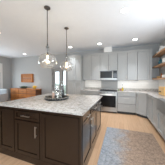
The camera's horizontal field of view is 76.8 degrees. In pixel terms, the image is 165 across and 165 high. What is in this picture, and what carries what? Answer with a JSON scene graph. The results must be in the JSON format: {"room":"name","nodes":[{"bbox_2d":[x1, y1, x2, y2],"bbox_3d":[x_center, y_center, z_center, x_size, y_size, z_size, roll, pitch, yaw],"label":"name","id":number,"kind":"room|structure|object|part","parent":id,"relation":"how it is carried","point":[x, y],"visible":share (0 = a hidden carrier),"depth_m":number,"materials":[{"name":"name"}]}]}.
{"room":"kitchen","nodes":[
{"label":"kitchen","id":0,"kind":"room"},
{"bbox_2d":[0,56,10,98],"bbox_3d":[-6.282,-0.136,3.551,0.120,2.870,7.720,0,1,20],"label":"wall","id":1,"kind":"structure","parent":0,"point":[6,62],"depth_m":6.89,"materials":[{"name":"paint"}]},
{"bbox_2d":[0,63,2,88],"bbox_3d":[-5.589,-0.093,5.418,0.105,2.180,2.640,0,1,20],"label":"window","id":2,"kind":"structure","parent":1,"relation":"in","point":[1,74],"depth_m":6.58,"materials":[{"name":"white paint"}]},
{"bbox_3d":[-5.549,-0.093,5.404,0.020,2.180,2.640,0,1,20],"label":"casing","id":3,"kind":"part","parent":2,"relation":"part of","materials":[{"name":"white paint"}]},
{"bbox_2d":[0,0,164,57],"bbox_3d":[-2.164,-1.588,2.115,8.820,0.100,7.840,0,1,20],"label":"ceiling","id":4,"kind":"structure","parent":0,"point":[23,23],"depth_m":2.79,"materials":[{"name":"paint"}]},
{"bbox_2d":[38,5,56,67],"bbox_3d":[-0.725,-0.920,2.148,0.374,1.235,0.374,0,1,20],"label":"pendant lamp","id":5,"kind":"object","parent":4,"relation":"hanging from","point":[46,7],"visible":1,"depth_m":2.14,"materials":[{"name":"brown metal"}]},
{"bbox_3d":[-0.725,-1.144,2.143,0.017,0.690,0.017,0,1,20],"label":"stem","id":6,"kind":"part","parent":5,"relation":"part of","materials":[{"name":"brown metal"}]},
{"bbox_2d":[60,27,72,71],"bbox_3d":[-0.458,-0.940,2.987,0.374,1.235,0.374,0,1,20],"label":"pendant lamp","id":7,"kind":"object","parent":4,"relation":"hanging from","point":[65,28],"visible":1,"depth_m":2.97,"materials":[{"name":"brown metal"}]},
{"bbox_2d":[120,7,128,12],"bbox_3d":[0.897,-1.536,2.215,0.180,0.008,0.180,0,1,20],"label":"recessed light","id":8,"kind":"object","parent":4,"relation":"in","point":[125,9],"visible":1,"depth_m":2.21,"materials":[{"name":"white paint"}]},
{"bbox_2d":[0,100,164,164],"bbox_3d":[-2.164,1.381,2.182,8.820,0.100,7.840,0,1,20],"label":"floor","id":9,"kind":"structure","parent":0,"point":[113,120],"depth_m":2.97,"materials":[{"name":"brown wood"}]},
{"bbox_2d":[0,89,7,102],"bbox_3d":[-4.827,0.816,5.920,0.800,0.860,0.720,0,1,0],"label":"armchair","id":10,"kind":"object","parent":9,"relation":"on","point":[3,92],"visible":0.88,"depth_m":6.06,"materials":[{"name":"fabric"}]},
{"bbox_3d":[-4.477,0.858,5.843,0.100,0.460,0.560,0,1,0],"label":"armrest","id":11,"kind":"part","parent":10,"relation":"part of","materials":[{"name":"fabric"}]},
{"bbox_2d":[10,88,41,100],"bbox_3d":[-3.520,0.804,6.426,2.110,0.860,0.452,0,1,20],"label":"sideboard","id":12,"kind":"object","parent":9,"relation":"on","point":[15,93],"visible":0.72,"depth_m":6.26,"materials":[{"name":"brown wood"}]},
{"bbox_3d":[-4.208,0.532,6.455,0.636,0.216,0.023,0,1,20],"label":"drawer","id":13,"kind":"part","parent":12,"relation":"part of","materials":[{"name":"brown wood"}]},
{"bbox_3d":[-4.208,0.782,6.461,0.636,0.216,0.023,0,1,20],"label":"drawer","id":14,"kind":"part","parent":12,"relation":"part of","materials":[{"name":"brown wood"}]},
{"bbox_3d":[-2.965,0.542,6.012,0.636,0.216,0.023,0,1,20],"label":"drawer","id":15,"kind":"part","parent":12,"relation":"part of","materials":[{"name":"brown wood"}]},
{"bbox_2d":[0,99,100,164],"bbox_3d":[-0.533,0.871,2.420,1.730,0.908,1.636,0,1,20],"label":"kitchen island","id":16,"kind":"object","parent":9,"relation":"on","point":[35,137],"visible":0.88,"depth_m":1.66,"materials":[{"name":"brown wood"}]},
{"bbox_3d":[-1.385,0.851,1.907,0.388,0.741,0.023,0,1,20],"label":"panel","id":17,"kind":"part","parent":16,"relation":"part of","materials":[{"name":"brown wood"}]},
{"bbox_3d":[-0.928,0.556,1.737,0.526,0.143,0.023,0,1,20],"label":"drawer","id":18,"kind":"part","parent":16,"relation":"part of","materials":[{"name":"brown wood"}]},
{"bbox_3d":[-0.928,0.937,1.746,0.526,0.578,0.023,0,1,20],"label":"door","id":19,"kind":"part","parent":16,"relation":"part of","materials":[{"name":"brown wood"}]},
{"bbox_2d":[0,93,101,115],"bbox_3d":[-0.542,0.400,2.441,1.748,0.031,1.663,0,1,20],"label":"island countertop","id":20,"kind":"structure","parent":16,"relation":"on","point":[75,104],"depth_m":1.96,"materials":[{"name":"stone"}]},
{"bbox_2d":[44,95,68,100],"bbox_3d":[-0.611,0.352,2.466,0.586,0.062,0.586,0,1,20],"label":"round tray","id":21,"kind":"object","parent":20,"relation":"on","point":[48,97],"visible":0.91,"depth_m":2.30,"materials":[{"name":"metal"}]},
{"bbox_3d":[-0.339,0.860,1.534,0.617,0.741,0.023,0,1,20],"label":"panel","id":22,"kind":"part","parent":16,"relation":"part of","materials":[{"name":"brown wood"}]},
{"bbox_3d":[0.075,0.529,1.677,0.019,0.164,0.483,0,1,20],"label":"drawer","id":23,"kind":"part","parent":16,"relation":"part of","materials":[{"name":"brown wood"}]},
{"bbox_3d":[0.075,0.925,1.686,0.019,0.619,0.483,0,1,20],"label":"door","id":24,"kind":"part","parent":16,"relation":"part of","materials":[{"name":"brown wood"}]},
{"bbox_3d":[0.238,0.519,2.137,0.019,0.164,0.464,0,1,20],"label":"drawer","id":25,"kind":"part","parent":16,"relation":"part of","materials":[{"name":"brown wood"}]},
{"bbox_3d":[0.238,0.915,2.146,0.019,0.619,0.464,0,1,20],"label":"door","id":26,"kind":"part","parent":16,"relation":"part of","materials":[{"name":"brown wood"}]},
{"bbox_3d":[0.413,0.904,2.635,0.019,0.619,0.546,0,1,20],"label":"door","id":27,"kind":"part","parent":16,"relation":"part of","materials":[{"name":"brown wood"}]},
{"bbox_2d":[67,55,84,94],"bbox_3d":[-0.307,-0.002,5.175,0.700,2.530,0.638,0,1,20],"label":"pantry cabinet","id":28,"kind":"object","parent":9,"relation":"on","point":[75,82],"visible":0.82,"depth_m":4.90,"materials":[{"name":"grey paint"}]},
{"bbox_3d":[-0.564,0.547,4.987,0.335,1.225,0.028,0,1,20],"label":"door","id":29,"kind":"part","parent":28,"relation":"part of","materials":[{"name":"grey paint"}]},
{"bbox_3d":[-0.564,-0.628,4.960,0.335,1.095,0.028,0,1,20],"label":"door","id":30,"kind":"part","parent":28,"relation":"part of","materials":[{"name":"grey paint"}]},
{"bbox_3d":[-0.235,0.550,4.870,0.335,1.225,0.028,0,1,20],"label":"door","id":31,"kind":"part","parent":28,"relation":"part of","materials":[{"name":"grey paint"}]},
{"bbox_3d":[-0.235,-0.625,4.843,0.335,1.095,0.028,0,1,20],"label":"door","id":32,"kind":"part","parent":28,"relation":"part of","materials":[{"name":"grey paint"}]},
{"bbox_2d":[81,91,98,95],"bbox_3d":[0.417,0.824,4.939,0.813,0.888,0.643,0,1,20],"label":"base cabinet","id":33,"kind":"object","parent":9,"relation":"on","point":[82,92],"visible":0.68,"depth_m":4.65,"materials":[{"name":"grey paint"}]},
{"bbox_2d":[81,87,100,90],"bbox_3d":[0.420,0.313,4.931,0.818,0.130,0.626,0,1,20],"label":"countertop","id":34,"kind":"structure","parent":33,"relation":"on","point":[86,88],"depth_m":5.11,"materials":[{"name":"stone"}]},
{"bbox_3d":[0.515,0.467,4.601,0.392,0.143,0.028,0,1,20],"label":"drawer","id":35,"kind":"part","parent":33,"relation":"part of","materials":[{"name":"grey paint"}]},
{"bbox_2d":[99,89,117,112],"bbox_3d":[1.150,0.802,4.630,0.758,0.947,0.682,0,1,20],"label":"range","id":36,"kind":"object","parent":9,"relation":"on","point":[109,97],"visible":0.93,"depth_m":4.35,"materials":[{"name":"metal"}]},
{"bbox_3d":[1.062,0.773,4.380,0.750,0.615,0.029,0,1,20],"label":"oven door","id":37,"kind":"part","parent":36,"relation":"part of","materials":[{"name":"metal"}]},
{"bbox_3d":[1.059,0.417,4.366,0.758,0.082,0.041,0,1,20],"label":"control panel","id":38,"kind":"part","parent":36,"relation":"part of","materials":[{"name":"metal"}]},
{"bbox_3d":[1.062,1.152,4.388,0.750,0.128,0.029,0,1,20],"label":"drawer","id":39,"kind":"part","parent":36,"relation":"part of","materials":[{"name":"metal"}]},
{"bbox_2d":[117,92,135,114],"bbox_3d":[1.851,0.836,4.428,0.688,0.888,0.643,0,1,20],"label":"base cabinet","id":40,"kind":"object","parent":9,"relation":"on","point":[126,102],"visible":0.98,"depth_m":4.16,"materials":[{"name":"grey paint"}]},
{"bbox_3d":[1.758,1.026,4.171,0.675,0.305,0.028,0,1,20],"label":"drawer","id":41,"kind":"part","parent":40,"relation":"part of","materials":[{"name":"grey paint"}]},
{"bbox_3d":[1.758,0.716,4.164,0.675,0.285,0.028,0,1,20],"label":"drawer","id":42,"kind":"part","parent":40,"relation":"part of","materials":[{"name":"grey paint"}]},
{"bbox_3d":[1.758,0.482,4.159,0.675,0.153,0.028,0,1,20],"label":"drawer","id":43,"kind":"part","parent":40,"relation":"part of","materials":[{"name":"grey paint"}]},
{"bbox_2d":[97,127,164,164],"bbox_3d":[0.835,1.335,1.676,1.140,0.012,2.500,0,1,20],"label":"runner rug","id":44,"kind":"object","parent":9,"relation":"on","point":[119,146],"visible":1,"depth_m":2.05,"materials":[{"name":"grey fabric"}]},
{"bbox_2d":[136,93,147,118],"bbox_3d":[2.559,0.845,4.030,0.908,0.888,0.908,0,1,20],"label":"base cabinet","id":45,"kind":"object","parent":9,"relation":"on","point":[141,99],"visible":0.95,"depth_m":3.85,"materials":[{"name":"grey paint"}]},
{"bbox_2d":[117,88,164,98],"bbox_3d":[1.751,0.362,2.777,1.600,0.130,3.791,0,1,20],"label":"countertop","id":46,"kind":"structure","parent":45,"relation":"on","point":[154,93],"depth_m":4.21,"materials":[{"name":"stone"}]},
{"bbox_2d":[156,98,164,114],"bbox_3d":[1.987,0.546,2.172,0.505,0.280,0.870,0,1,20],"label":"sink","id":47,"kind":"object","parent":46,"relation":"in","point":[160,105],"visible":1,"depth_m":2.40,"materials":[{"name":"metal"}]},
{"bbox_2d":[159,86,164,95],"bbox_3d":[2.563,0.261,3.202,0.306,0.250,0.432,0,1,20],"label":"bin","id":48,"kind":"object","parent":46,"relation":"on","point":[161,89],"visible":0.99,"depth_m":3.13,"materials":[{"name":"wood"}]},
{"bbox_2d":[147,95,156,128],"bbox_3d":[2.360,0.867,3.068,0.638,0.888,1.028,0,1,20],"label":"base cabinet","id":49,"kind":"object","parent":9,"relation":"on","point":[151,102],"visible":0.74,"depth_m":3.09,"materials":[{"name":"grey paint"}]},
{"bbox_3d":[2.188,0.809,3.402,0.028,0.773,0.500,0,1,20],"label":"door","id":50,"kind":"part","parent":49,"relation":"part of","materials":[{"name":"grey paint"}]},
{"bbox_3d":[2.015,0.820,2.917,0.028,0.773,0.500,0,1,20],"label":"door","id":51,"kind":"part","parent":49,"relation":"part of","materials":[{"name":"grey paint"}]},
{"bbox_2d":[157,109,164,139],"bbox_3d":[2.037,1.011,2.164,0.638,0.640,0.888,0,1,20],"label":"base cabinet","id":52,"kind":"object","parent":9,"relation":"on","point":[160,116],"visible":0.88,"depth_m":2.44,"materials":[{"name":"grey paint"}]},
{"bbox_2d":[11,44,159,94],"bbox_3d":[-0.869,-0.186,5.784,8.820,2.870,0.120,0,1,20],"label":"wall","id":53,"kind":"structure","parent":0,"point":[22,65],"depth_m":6.23,"materials":[{"name":"paint"}]},
{"bbox_2d":[21,74,33,81],"bbox_3d":[-3.505,-0.275,6.593,0.930,0.530,0.119,0,1,20],"label":"wall shelf","id":54,"kind":"object","parent":53,"relation":"attached to","point":[31,79],"visible":1,"depth_m":6.55,"materials":[{"name":"brown wood"}]},
{"bbox_2d":[51,67,66,93],"bbox_3d":[-1.301,0.201,5.921,1.040,2.090,0.169,0,1,20],"label":"door","id":55,"kind":"structure","parent":53,"relation":"in","point":[53,70],"depth_m":5.90,"materials":[{"name":"grey paint"}]},
{"bbox_2d":[83,53,99,79],"bbox_3d":[0.462,-0.729,5.023,0.818,1.240,0.378,0,1,20],"label":"upper cabinet","id":56,"kind":"object","parent":53,"relation":"attached to","point":[91,62],"visible":0.98,"depth_m":4.87,"materials":[{"name":"grey paint"}]},
{"bbox_3d":[0.220,-0.685,4.956,0.395,1.140,0.028,0,1,20],"label":"door","id":57,"kind":"part","parent":56,"relation":"part of","materials":[{"name":"grey paint"}]},
{"bbox_3d":[0.462,-1.307,5.011,0.818,0.084,0.375,0,1,20],"label":"crown","id":58,"kind":"part","parent":56,"relation":"part of","materials":[{"name":"grey paint"}]},
{"bbox_3d":[0.606,-0.682,4.818,0.395,1.140,0.028,0,1,20],"label":"door","id":59,"kind":"part","parent":56,"relation":"part of","materials":[{"name":"grey paint"}]},
{"bbox_2d":[104,47,111,51],"bbox_3d":[1.184,-1.473,4.800,0.350,0.248,0.298,0,1,20],"label":"duct cover","id":60,"kind":"object","parent":53,"relation":"attached to","point":[106,49],"visible":0.64,"depth_m":4.66,"materials":[{"name":"white paint"}]},
{"bbox_2d":[100,51,117,70],"bbox_3d":[1.207,-0.936,4.753,0.760,0.815,0.378,0,1,20],"label":"upper cabinet","id":61,"kind":"object","parent":53,"relation":"attached to","point":[108,60],"visible":1,"depth_m":4.60,"materials":[{"name":"grey paint"}]},
{"bbox_3d":[0.979,-0.891,4.681,0.366,0.715,0.028,0,1,20],"label":"door","id":62,"kind":"part","parent":61,"relation":"part of","materials":[{"name":"grey paint"}]},
{"bbox_2d":[100,70,117,79],"bbox_3d":[1.196,-0.312,4.736,0.758,0.420,0.444,0,1,20],"label":"microwave","id":63,"kind":"object","parent":61,"relation":"attached to","point":[104,75],"visible":0.99,"depth_m":4.56,"materials":[{"name":"metal"}]},
{"bbox_3d":[1.207,-1.301,4.746,0.760,0.084,0.375,0,1,20],"label":"crown","id":64,"kind":"part","parent":61,"relation":"part of","materials":[{"name":"grey paint"}]},
{"bbox_3d":[1.338,-0.888,4.553,0.366,0.715,0.028,0,1,20],"label":"door","id":65,"kind":"part","parent":61,"relation":"part of","materials":[{"name":"grey paint"}]},
{"bbox_2d":[101,80,117,88],"bbox_3d":[1.271,0.102,4.950,0.759,0.412,0.009,0,1,20],"label":"panel","id":66,"kind":"object","parent":53,"relation":"attached to","point":[105,84],"visible":1,"depth_m":4.94,"materials":[{"name":"silver metal"}]},
{"bbox_2d":[85,79,164,89],"bbox_3d":[1.318,0.111,3.913,3.200,0.560,1.950,0,1,20],"label":"backsplash","id":67,"kind":"structure","parent":53,"relation":"attached to","point":[151,84],"depth_m":4.57,"materials":[{"name":"white tile"}]},
{"bbox_2d":[118,49,137,79],"bbox_3d":[1.928,-0.717,4.501,0.760,1.240,0.378,0,1,20],"label":"upper cabinet","id":68,"kind":"object","parent":53,"relation":"attached to","point":[127,60],"visible":0.99,"depth_m":4.35,"materials":[{"name":"grey paint"}]},
{"bbox_3d":[1.700,-0.673,4.429,0.366,1.140,0.028,0,1,20],"label":"door","id":69,"kind":"part","parent":68,"relation":"part of","materials":[{"name":"grey paint"}]},
{"bbox_3d":[1.928,-1.295,4.489,0.760,0.084,0.375,0,1,20],"label":"crown","id":70,"kind":"part","parent":68,"relation":"part of","materials":[{"name":"grey paint"}]},
{"bbox_3d":[2.058,-0.670,4.301,0.366,1.140,0.028,0,1,20],"label":"door","id":71,"kind":"part","parent":68,"relation":"part of","materials":[{"name":"grey paint"}]},
{"bbox_2d":[137,48,152,79],"bbox_3d":[2.528,-0.713,4.287,0.508,1.240,0.378,0,1,20],"label":"upper cabinet","id":72,"kind":"object","parent":53,"relation":"attached to","point":[144,56],"visible":0.98,"depth_m":4.15,"materials":[{"name":"grey paint"}]},
{"bbox_3d":[2.528,-1.290,4.276,0.508,0.084,0.375,0,1,20],"label":"crown","id":73,"kind":"part","parent":72,"relation":"part of","materials":[{"name":"grey paint"}]},
{"bbox_2d":[159,39,164,75],"bbox_3d":[1.914,-0.069,0.633,0.120,2.870,7.720,0,1,20],"label":"wall","id":74,"kind":"structure","parent":0,"point":[162,69],"depth_m":3.95,"materials":[{"name":"paint"}]},
{"bbox_2d":[152,48,164,57],"bbox_3d":[2.726,-1.034,3.460,0.259,0.050,1.790,0,1,20],"label":"floating shelf","id":75,"kind":"object","parent":74,"relation":"attached to","point":[162,52],"visible":1,"depth_m":3.77,"materials":[{"name":"brown wood"}]},
{"bbox_2d":[152,62,164,67],"bbox_3d":[2.726,-0.599,3.470,0.259,0.050,1.790,0,1,20],"label":"floating shelf","id":76,"kind":"object","parent":74,"relation":"attached to","point":[163,63],"visible":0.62,"depth_m":3.71,"materials":[{"name":"brown wood"}]}
]}

